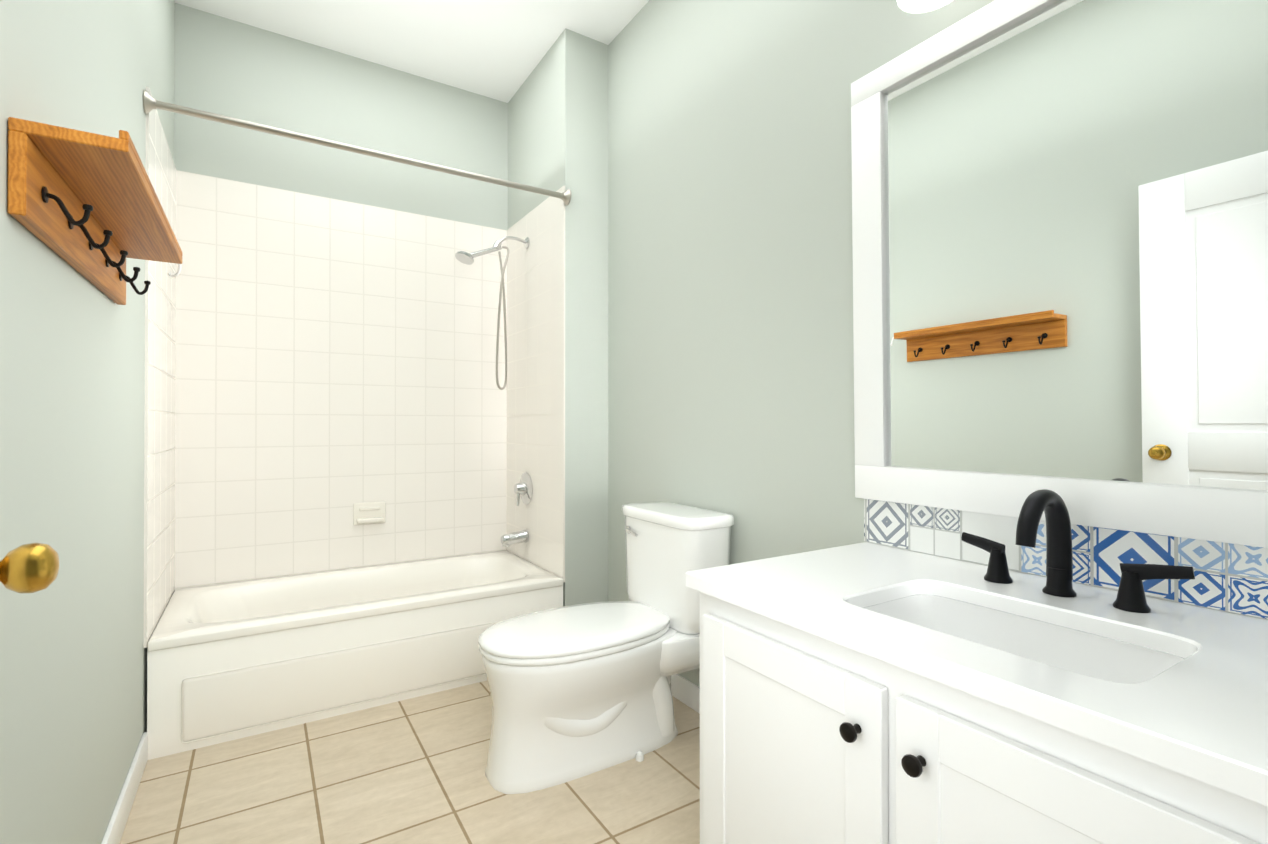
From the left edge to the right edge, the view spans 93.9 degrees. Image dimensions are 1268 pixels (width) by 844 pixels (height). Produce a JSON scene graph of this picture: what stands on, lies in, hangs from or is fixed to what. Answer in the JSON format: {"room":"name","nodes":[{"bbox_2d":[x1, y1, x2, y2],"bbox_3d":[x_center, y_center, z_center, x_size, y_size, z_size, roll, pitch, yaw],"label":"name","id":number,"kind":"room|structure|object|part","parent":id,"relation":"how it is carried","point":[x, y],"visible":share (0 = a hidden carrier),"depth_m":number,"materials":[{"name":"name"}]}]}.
{"room":"bathroom","nodes":[
{"label":"bathroom","id":0,"kind":"room"},
{"bbox_2d":[0,0,174,843],"bbox_3d":[-0.917,-0.371,0.760,0.100,2.950,4.460,0,0,-32],"label":"wall","id":1,"kind":"structure","parent":0,"point":[73,689],"depth_m":1.20,"materials":[{"name":"grey paint"}]},
{"bbox_2d":[8,117,182,304],"bbox_3d":[-1.095,-0.388,1.270,0.138,0.159,0.833,0,0,-32],"label":"coat rack","id":2,"kind":"object","parent":1,"relation":"attached to","point":[87,205],"visible":1,"depth_m":1.06,"materials":[{"name":"brown wood"}]},
{"bbox_2d":[101,732,147,843],"bbox_3d":[-1.180,1.059,1.275,0.012,0.095,1.574,0,0,-32],"label":"baseboard","id":3,"kind":"structure","parent":1,"relation":"attached to","point":[118,822],"depth_m":1.66,"materials":[{"name":"white paint"}]},
{"bbox_2d":[144,86,175,647],"bbox_3d":[-1.805,-0.180,2.268,0.008,1.844,0.760,0,0,-32],"label":"wall tile","id":4,"kind":"structure","parent":1,"relation":"attached to","point":[159,448],"depth_m":2.18,"materials":[{"name":"white tile"}]},
{"bbox_2d":[143,90,570,204],"bbox_3d":[-0.947,-1.038,2.329,1.518,0.072,0.072,0,0,-32],"label":"shower rod","id":5,"kind":"object","parent":1,"relation":"attached to","point":[150,103],"visible":0.98,"depth_m":2.21,"materials":[{"name":"silver metal"}]},
{"bbox_3d":[-0.530,0.073,0.316,0.043,2.033,0.810,0,0,-32],"label":"door","id":6,"kind":"structure","parent":1,"relation":"in","visible":0},
{"bbox_2d":[0,543,58,593],"bbox_3d":[-0.665,0.158,0.636,0.070,0.066,0.066,0,0,-32],"label":"door knob","id":7,"kind":"object","parent":6,"relation":"attached to","point":[30,568],"depth_m":0.63,"materials":[{"name":"gold metal"}]},
{"bbox_2d":[174,3,507,229],"bbox_3d":[-1.297,-0.359,3.098,1.750,2.950,0.100,0,0,-32],"label":"wall","id":8,"kind":"structure","parent":0,"point":[233,68],"depth_m":2.92,"materials":[{"name":"grey paint"}]},
{"bbox_2d":[175,170,506,588],"bbox_3d":[-1.366,-0.177,2.990,1.504,1.844,0.008,0,0,-32],"label":"wall tile","id":9,"kind":"structure","parent":8,"relation":"attached to","point":[335,360],"depth_m":2.90,"materials":[{"name":"white tile"}]},
{"bbox_2d":[353,501,385,524],"bbox_3d":[-1.326,0.460,2.979,0.150,0.110,0.045,0,0,-32],"label":"soap dish","id":10,"kind":"object","parent":9,"relation":"attached to","point":[369,513],"visible":1,"depth_m":2.98,"materials":[{"name":"white ceramic"}]},
{"bbox_2d":[120,681,699,843],"bbox_3d":[-0.135,1.156,1.246,1.950,0.100,4.460,0,0,-32],"label":"floor","id":11,"kind":"structure","parent":0,"point":[410,771],"depth_m":1.78,"materials":[{"name":"beige tile"}]},
{"bbox_2d":[147,550,562,759],"bbox_3d":[-1.161,0.918,2.659,1.500,0.390,0.758,0,0,-32],"label":"bathtub","id":12,"kind":"object","parent":11,"relation":"on","point":[229,661],"visible":0.88,"depth_m":2.30,"materials":[{"name":"white ceramic"}]},
{"bbox_2d":[478,501,733,793],"bbox_3d":[-0.111,0.716,2.038,0.843,0.788,0.476,0,0,-32],"label":"toilet","id":13,"kind":"object","parent":11,"relation":"on","point":[577,691],"visible":0.85,"depth_m":1.91,"materials":[{"name":"white ceramic"}]},
{"bbox_3d":[-0.184,0.693,1.992,0.670,0.052,0.402,0,0,-32],"label":"seat","id":14,"kind":"part","parent":13,"relation":"part of","materials":[{"name":"white plastic"}]},
{"bbox_3d":[-0.011,0.413,2.243,0.018,0.029,0.089,0,0,-32],"label":"handle","id":15,"kind":"part","parent":13,"relation":"part of","materials":[{"name":"silver metal"}]},
{"bbox_3d":[0.150,0.525,2.203,0.228,0.404,0.476,0,0,-32],"label":"tank","id":16,"kind":"part","parent":13,"relation":"part of","materials":[{"name":"white ceramic"}]},
{"bbox_2d":[686,489,1267,843],"bbox_3d":[0.634,0.616,1.058,0.649,0.979,0.987,0,0,-32],"label":"bathroom vanity","id":17,"kind":"object","parent":11,"relation":"on","point":[865,693],"visible":1,"depth_m":0.94,"materials":[{"name":"white paint"}]},
{"bbox_3d":[0.373,0.490,0.893,0.031,0.030,0.138,0,0,-32],"label":"knob","id":18,"kind":"part","parent":17,"relation":"part of","materials":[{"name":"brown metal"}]},
{"bbox_3d":[0.399,0.696,0.899,0.019,0.567,0.908,0,0,-32],"label":"door","id":19,"kind":"part","parent":17,"relation":"part of","materials":[{"name":"white paint"}]},
{"bbox_2d":[961,489,1194,612],"bbox_3d":[0.770,0.228,1.112,0.171,0.204,0.387,0,0,-32],"label":"faucet","id":20,"kind":"object","parent":17,"relation":"on","point":[1058,595],"depth_m":1.12,"materials":[{"name":"black metal"}]},
{"bbox_2d":[174,0,648,102],"bbox_3d":[-0.135,-1.894,1.261,1.950,0.100,4.460,0,0,-32],"label":"ceiling","id":21,"kind":"structure","parent":0,"point":[496,49],"depth_m":2.77,"materials":[{"name":"white paint"}]},
{"bbox_2d":[508,28,607,606],"bbox_3d":[-0.425,-0.359,3.139,0.230,2.950,0.760,0,0,-32],"label":"wall","id":22,"kind":"structure","parent":0,"point":[558,121],"depth_m":2.83,"materials":[{"name":"grey paint"}]},
{"bbox_2d":[507,186,564,581],"bbox_3d":[-0.526,-0.176,3.075,0.008,1.844,0.760,0,0,-32],"label":"wall tile","id":23,"kind":"structure","parent":22,"relation":"attached to","point":[536,360],"depth_m":3.00,"materials":[{"name":"white tile"}]},
{"bbox_2d":[455,236,529,389],"bbox_3d":[-0.713,-0.570,3.007,0.385,0.811,0.099,0,0,-32],"label":"shower head","id":24,"kind":"object","parent":23,"relation":"attached to","point":[464,257],"visible":0.98,"depth_m":3.02},
{"bbox_2d":[501,529,528,546],"bbox_3d":[-0.624,0.606,3.092,0.139,0.079,0.068,0,0,-32],"label":"tub spout","id":25,"kind":"object","parent":23,"relation":"attached to","point":[508,539],"visible":1,"depth_m":3.07,"materials":[{"name":"silver metal"}]},
{"bbox_2d":[514,472,532,505],"bbox_3d":[-0.596,0.351,3.111,0.067,0.172,0.170,0,0,-32],"label":"shower valve","id":26,"kind":"object","parent":23,"relation":"attached to","point":[523,488],"visible":1,"depth_m":3.08,"materials":[{"name":"silver metal"}]},
{"bbox_2d":[608,0,994,686],"bbox_3d":[0.648,-0.366,1.747,0.100,2.950,4.460,0,0,-32],"label":"wall","id":27,"kind":"structure","parent":0,"point":[730,318],"depth_m":2.09,"materials":[{"name":"grey paint"}]},
{"bbox_2d":[671,674,699,713],"bbox_3d":[0.262,1.064,2.247,0.012,0.095,1.447,0,0,-32],"label":"baseboard","id":28,"kind":"structure","parent":27,"relation":"attached to","point":[686,691],"depth_m":2.33,"materials":[{"name":"white paint"}]},
{"bbox_2d":[897,0,951,12],"bbox_3d":[0.813,-1.126,1.199,0.208,0.285,0.660,0,0,-32],"label":"sconce","id":29,"kind":"object","parent":27,"relation":"attached to","point":[915,6],"visible":1,"depth_m":1.42,"materials":[{"name":"white glass"}]},
{"bbox_2d":[851,0,1267,547],"bbox_3d":[0.887,-0.367,1.232,0.043,1.152,1.003,0,0,-32],"label":"mirror","id":30,"kind":"object","parent":27,"relation":"attached to","point":[1060,241],"visible":0.98,"depth_m":1.22,"materials":[{"name":"white paint"}]},
{"bbox_2d":[864,499,1267,619],"bbox_3d":[0.906,0.270,1.231,0.008,0.122,0.987,0,0,-32],"label":"tile backsplash","id":31,"kind":"structure","parent":27,"relation":"attached to","point":[1231,578],"depth_m":1.18,"materials":[{"name":"tile"}]}
]}

